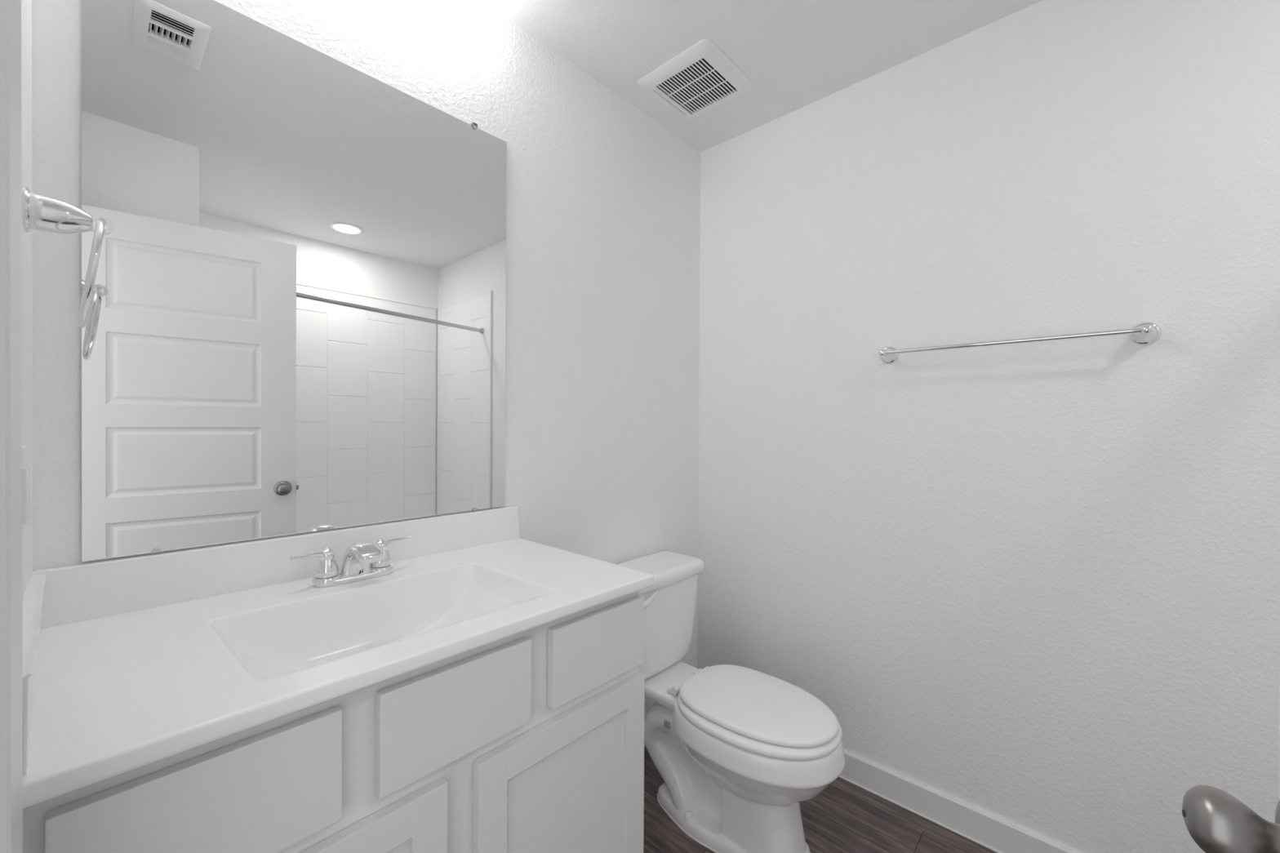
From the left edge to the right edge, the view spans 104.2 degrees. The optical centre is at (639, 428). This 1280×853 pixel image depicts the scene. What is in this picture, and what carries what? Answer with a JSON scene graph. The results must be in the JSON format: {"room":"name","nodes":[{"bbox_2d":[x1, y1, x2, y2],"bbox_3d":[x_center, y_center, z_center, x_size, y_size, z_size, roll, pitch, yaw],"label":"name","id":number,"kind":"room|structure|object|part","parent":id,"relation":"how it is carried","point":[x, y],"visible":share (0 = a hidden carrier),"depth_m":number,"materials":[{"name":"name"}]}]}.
{"room":"bathroom","nodes":[
{"label":"bathroom","id":0,"kind":"room"},
{"bbox_2d":[21,0,32,599],"bbox_3d":[-0.432,0.017,0.241,1.620,2.440,0.126,1,0,42],"label":"wall","id":1,"kind":"structure","parent":0,"point":[26,5],"depth_m":0.74,"materials":[{"name":"white paint"}]},
{"bbox_2d":[0,0,22,852],"bbox_3d":[-0.505,0.205,0.392,0.094,2.062,0.020,1,0,42],"label":"trim","id":2,"kind":"structure","parent":1,"relation":"attached to","point":[11,202],"depth_m":0.37,"materials":[{"name":"white paint"}]},
{"bbox_2d":[22,444,31,543],"bbox_3d":[-0.767,0.081,0.619,0.116,0.116,0.011,1,0,42],"label":"switch plate","id":3,"kind":"object","parent":1,"relation":"attached to","point":[26,467],"visible":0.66,"depth_m":0.61,"materials":[{"name":"white plastic"}]},
{"bbox_2d":[22,186,113,328],"bbox_3d":[-0.771,-0.225,0.675,0.154,0.174,0.080,1,0,42],"label":"towel ring","id":4,"kind":"object","parent":1,"relation":"attached to","point":[40,212],"visible":1,"depth_m":0.65,"materials":[{"name":"silver metal"}]},
{"bbox_3d":[-0.775,-0.284,0.669,0.046,0.046,0.055,1,0,42],"label":"post","id":5,"kind":"part","parent":4,"relation":"part of","materials":[{"name":"silver metal"}]},
{"bbox_2d":[1182,698,1279,852],"bbox_3d":[0.290,0.214,0.101,0.160,2.033,0.716,1,0,39],"label":"door","id":6,"kind":"structure","parent":1,"relation":"in","point":[1217,821],"depth_m":0.35,"materials":[{"name":"white paint"}]},
{"bbox_3d":[0.459,0.292,0.346,0.011,0.065,0.065,1,0,34],"label":"knob","id":7,"kind":"part","parent":6,"relation":"part of","materials":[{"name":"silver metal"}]},
{"bbox_2d":[31,0,700,717],"bbox_3d":[-0.410,0.009,1.553,0.120,2.440,2.091,1,0,42],"label":"wall","id":8,"kind":"structure","parent":0,"point":[603,199],"depth_m":1.59,"materials":[{"name":"white paint"}]},
{"bbox_2d":[33,506,519,629],"bbox_3d":[-0.679,0.282,1.158,0.019,0.097,0.929,1,0,42],"label":"backsplash","id":9,"kind":"structure","parent":8,"relation":"attached to","point":[73,593],"depth_m":0.99,"materials":[{"name":"white stone"}]},
{"bbox_2d":[81,0,506,561],"bbox_3d":[-0.676,-0.310,1.160,0.013,1.086,0.830,1,0,42],"label":"mirror","id":10,"kind":"object","parent":8,"relation":"attached to","point":[295,323],"visible":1,"depth_m":1.05,"materials":[{"name":"clear glass"}]},
{"bbox_2d":[482,0,1042,152],"bbox_3d":[0.563,-1.205,0.661,2.740,0.012,2.091,1,0,42],"label":"ceiling","id":11,"kind":"structure","parent":0,"point":[797,54],"depth_m":1.54,"materials":[{"name":"white paint"}]},
{"bbox_2d":[636,39,756,123],"bbox_3d":[0.202,-1.253,1.757,0.309,0.111,0.320,1,0,42],"label":"exhaust fan","id":12,"kind":"object","parent":11,"relation":"attached to","point":[701,80],"visible":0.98,"depth_m":1.76,"materials":[{"name":"white plastic"}]},
{"bbox_2d":[643,746,996,852],"bbox_3d":[0.184,1.266,0.278,2.740,0.050,3.171,1,0,42],"label":"floor","id":13,"kind":"structure","parent":0,"point":[845,817],"depth_m":1.54,"materials":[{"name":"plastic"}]},
{"bbox_2d":[22,591,644,852],"bbox_3d":[-0.493,0.794,0.989,0.528,0.876,0.914,1,0,42],"label":"vanity cabinet","id":14,"kind":"object","parent":13,"relation":"on","point":[531,740],"visible":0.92,"depth_m":0.78,"materials":[{"name":"white paint"}]},
{"bbox_3d":[-0.505,0.463,0.595,0.018,0.152,0.263,1,0,42],"label":"drawer","id":15,"kind":"part","parent":14,"relation":"part of","materials":[{"name":"white paint"}]},
{"bbox_2d":[22,506,653,808],"bbox_3d":[-0.484,0.343,0.978,0.552,0.220,0.932,1,0,42],"label":"countertop","id":16,"kind":"structure","parent":14,"relation":"on","point":[129,664],"depth_m":0.86,"materials":[{"name":"white stone"}]},
{"bbox_2d":[288,534,411,587],"bbox_3d":[-0.595,0.287,1.066,0.138,0.085,0.245,1,0,42],"label":"faucet","id":17,"kind":"object","parent":16,"relation":"on","point":[366,560],"visible":1,"depth_m":1.05,"materials":[{"name":"silver metal"}]},
{"bbox_3d":[-0.681,0.264,1.024,0.023,0.018,0.069,1,0,29],"label":"lever","id":18,"kind":"part","parent":17,"relation":"part of","materials":[{"name":"silver metal"}]},
{"bbox_3d":[-0.663,0.319,1.056,0.052,0.013,0.052,1,0,42],"label":"handle","id":19,"kind":"part","parent":17,"relation":"part of","materials":[{"name":"silver metal"}]},
{"bbox_3d":[-0.627,0.323,1.095,0.052,0.011,0.158,1,0,42],"label":"plate","id":20,"kind":"part","parent":17,"relation":"part of","materials":[{"name":"silver metal"}]},
{"bbox_3d":[-0.593,0.285,1.063,0.131,0.081,0.062,1,0,42],"label":"spout","id":21,"kind":"part","parent":17,"relation":"part of","materials":[{"name":"silver metal"}]},
{"bbox_3d":[-0.591,0.319,1.135,0.052,0.013,0.052,1,0,42],"label":"handle","id":22,"kind":"part","parent":17,"relation":"part of","materials":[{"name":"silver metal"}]},
{"bbox_3d":[-0.568,0.264,1.161,0.023,0.018,0.067,1,0,39],"label":"lever","id":23,"kind":"part","parent":17,"relation":"part of","materials":[{"name":"silver metal"}]},
{"bbox_2d":[201,560,563,692],"bbox_3d":[-0.455,0.392,0.934,0.337,0.122,0.518,1,0,42],"label":"sink basin","id":24,"kind":"object","parent":16,"relation":"in","point":[259,647],"depth_m":0.99,"materials":[{"name":"white ceramic"}]},
{"bbox_3d":[-0.456,0.842,0.653,0.018,0.550,0.415,1,0,42],"label":"cabinet door","id":25,"kind":"part","parent":14,"relation":"part of","materials":[{"name":"white paint"}]},
{"bbox_3d":[-0.460,0.842,0.657,0.006,0.446,0.311,1,0,42],"label":"door panel","id":26,"kind":"part","parent":14,"relation":"part of","materials":[{"name":"white paint"}]},
{"bbox_3d":[-0.294,0.463,0.825,0.018,0.152,0.263,1,0,42],"label":"drawer","id":27,"kind":"part","parent":14,"relation":"part of","materials":[{"name":"white paint"}]},
{"bbox_3d":[-0.138,0.841,1.000,0.018,0.550,0.418,1,0,42],"label":"cabinet door","id":28,"kind":"part","parent":14,"relation":"part of","materials":[{"name":"white paint"}]},
{"bbox_3d":[-0.142,0.841,1.004,0.006,0.446,0.314,1,0,42],"label":"door panel","id":29,"kind":"part","parent":14,"relation":"part of","materials":[{"name":"white paint"}]},
{"bbox_3d":[-0.086,0.463,1.053,0.018,0.152,0.258,1,0,42],"label":"drawer","id":30,"kind":"part","parent":14,"relation":"part of","materials":[{"name":"white paint"}]},
{"bbox_2d":[615,550,844,852],"bbox_3d":[0.241,0.861,1.587,0.794,0.744,0.445,1,0,42],"label":"toilet","id":31,"kind":"object","parent":13,"relation":"on","point":[736,751],"visible":0.97,"depth_m":1.46,"materials":[{"name":"white ceramic"}]},
{"bbox_3d":[0.027,0.558,1.620,0.026,0.046,0.088,1,0,42],"label":"flush lever","id":32,"kind":"part","parent":31,"relation":"part of","materials":[{"name":"white plastic"}]},
{"bbox_3d":[0.034,0.508,1.777,0.226,0.044,0.445,1,0,42],"label":"tank lid","id":33,"kind":"part","parent":31,"relation":"part of","materials":[{"name":"white ceramic"}]},
{"bbox_3d":[0.032,0.688,1.779,0.195,0.312,0.410,1,0,42],"label":"tank","id":34,"kind":"part","parent":31,"relation":"part of","materials":[{"name":"white ceramic"}]},
{"bbox_3d":[0.247,1.040,1.571,0.762,0.386,0.378,1,0,42],"label":"bowl","id":35,"kind":"part","parent":31,"relation":"part of","materials":[{"name":"white ceramic"}]},
{"bbox_3d":[0.348,0.811,1.479,0.463,0.022,0.329,1,0,42],"label":"lid","id":36,"kind":"part","parent":31,"relation":"part of","materials":[{"name":"white plastic"}]},
{"bbox_3d":[0.347,0.835,1.479,0.478,0.022,0.370,1,0,42],"label":"seat","id":37,"kind":"part","parent":31,"relation":"part of","materials":[{"name":"white plastic"}]},
{"bbox_2d":[697,0,1279,852],"bbox_3d":[1.266,0.021,1.355,2.620,2.440,0.120,1,0,42],"label":"wall","id":38,"kind":"structure","parent":0,"point":[1034,587],"depth_m":1.42,"materials":[{"name":"white paint"}]},
{"bbox_2d":[838,749,1079,852],"bbox_3d":[0.883,1.190,1.615,1.725,0.094,0.014,1,0,42],"label":"baseboard","id":39,"kind":"structure","parent":38,"relation":"attached to","point":[1003,836],"depth_m":1.54,"materials":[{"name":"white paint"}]},
{"bbox_2d":[878,321,1161,363],"bbox_3d":[1.029,-0.242,1.435,0.660,0.057,0.080,1,0,42],"label":"towel bar","id":40,"kind":"object","parent":38,"relation":"attached to","point":[1143,333],"visible":1,"depth_m":1.33,"materials":[{"name":"silver metal"}]},
{"bbox_3d":[0.804,-0.245,1.636,0.046,0.046,0.073,1,0,42],"label":"post","id":41,"kind":"part","parent":40,"relation":"part of","materials":[{"name":"silver metal"}]},
{"bbox_3d":[1.248,-0.240,1.229,0.046,0.046,0.073,1,0,42],"label":"post","id":42,"kind":"part","parent":40,"relation":"part of","materials":[{"name":"silver metal"}]}
]}

